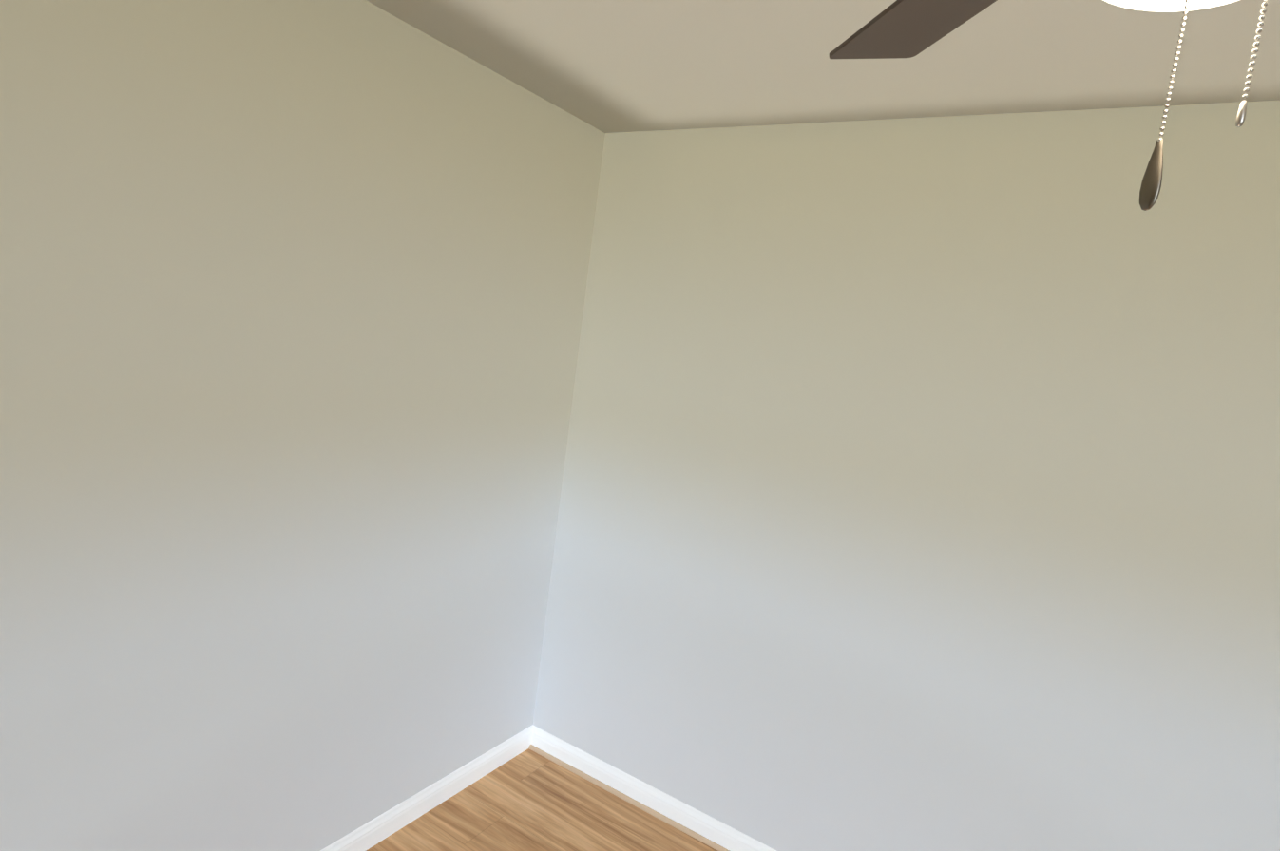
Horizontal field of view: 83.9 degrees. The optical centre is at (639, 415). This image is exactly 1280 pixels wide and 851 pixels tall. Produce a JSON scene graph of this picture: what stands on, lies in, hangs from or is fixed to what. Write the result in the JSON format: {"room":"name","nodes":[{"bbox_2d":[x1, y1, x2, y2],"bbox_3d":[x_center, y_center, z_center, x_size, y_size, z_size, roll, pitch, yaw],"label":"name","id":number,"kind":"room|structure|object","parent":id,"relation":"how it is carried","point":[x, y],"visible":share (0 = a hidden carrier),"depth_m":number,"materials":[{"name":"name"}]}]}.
{"room":"empty bedroom","nodes":[
{"label":"empty bedroom","id":0,"kind":"room"},
{"bbox_2d":[0,0,605,850],"bbox_3d":[-0.928,0.159,1.878,0.120,2.440,4.620,11,7,31],"label":"wall","id":1,"kind":"structure","parent":0,"point":[291,302],"depth_m":1.74,"materials":[{"name":"beige paint"}]},
{"bbox_2d":[320,725,533,850],"bbox_3d":[-1.304,1.341,1.522,0.013,0.086,3.270,11,7,31],"label":"baseboard","id":2,"kind":"structure","parent":1,"relation":"attached to","point":[372,833],"depth_m":2.45,"materials":[{"name":"white paint"}]},
{"bbox_2d":[366,748,717,850],"bbox_3d":[0.224,1.739,0.564,3.940,0.100,3.545,11,7,31],"label":"floor","id":3,"kind":"structure","parent":0,"point":[528,800],"depth_m":2.48,"materials":[{"name":"brown wood"}]},
{"bbox_2d":[365,0,1279,133],"bbox_3d":[2.255,-0.503,-0.050,7.240,0.100,4.740,11,7,31],"label":"ceiling","id":4,"kind":"structure","parent":0,"point":[616,66],"depth_m":1.75,"materials":[{"name":"paint"}]},
{"bbox_2d":[829,0,1268,210],"bbox_3d":[0.405,-0.444,0.455,0.986,0.604,0.986,12,8,39],"label":"ceiling fan","id":5,"kind":"object","parent":4,"relation":"hanging from","point":[903,28],"visible":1,"depth_m":0.92,"materials":[{"name":"brown metal"}]},
{"bbox_2d":[533,99,1279,850],"bbox_3d":[1.343,0.463,1.849,3.820,2.440,0.120,11,7,31],"label":"wall","id":6,"kind":"structure","parent":0,"point":[921,486],"depth_m":2.07,"materials":[{"name":"beige paint"}]},
{"bbox_2d":[528,725,776,850],"bbox_3d":[0.549,1.506,2.283,2.358,0.086,0.026,11,7,31],"label":"baseboard","id":7,"kind":"structure","parent":6,"relation":"attached to","point":[696,824],"depth_m":2.61,"materials":[{"name":"white paint"}]}
]}

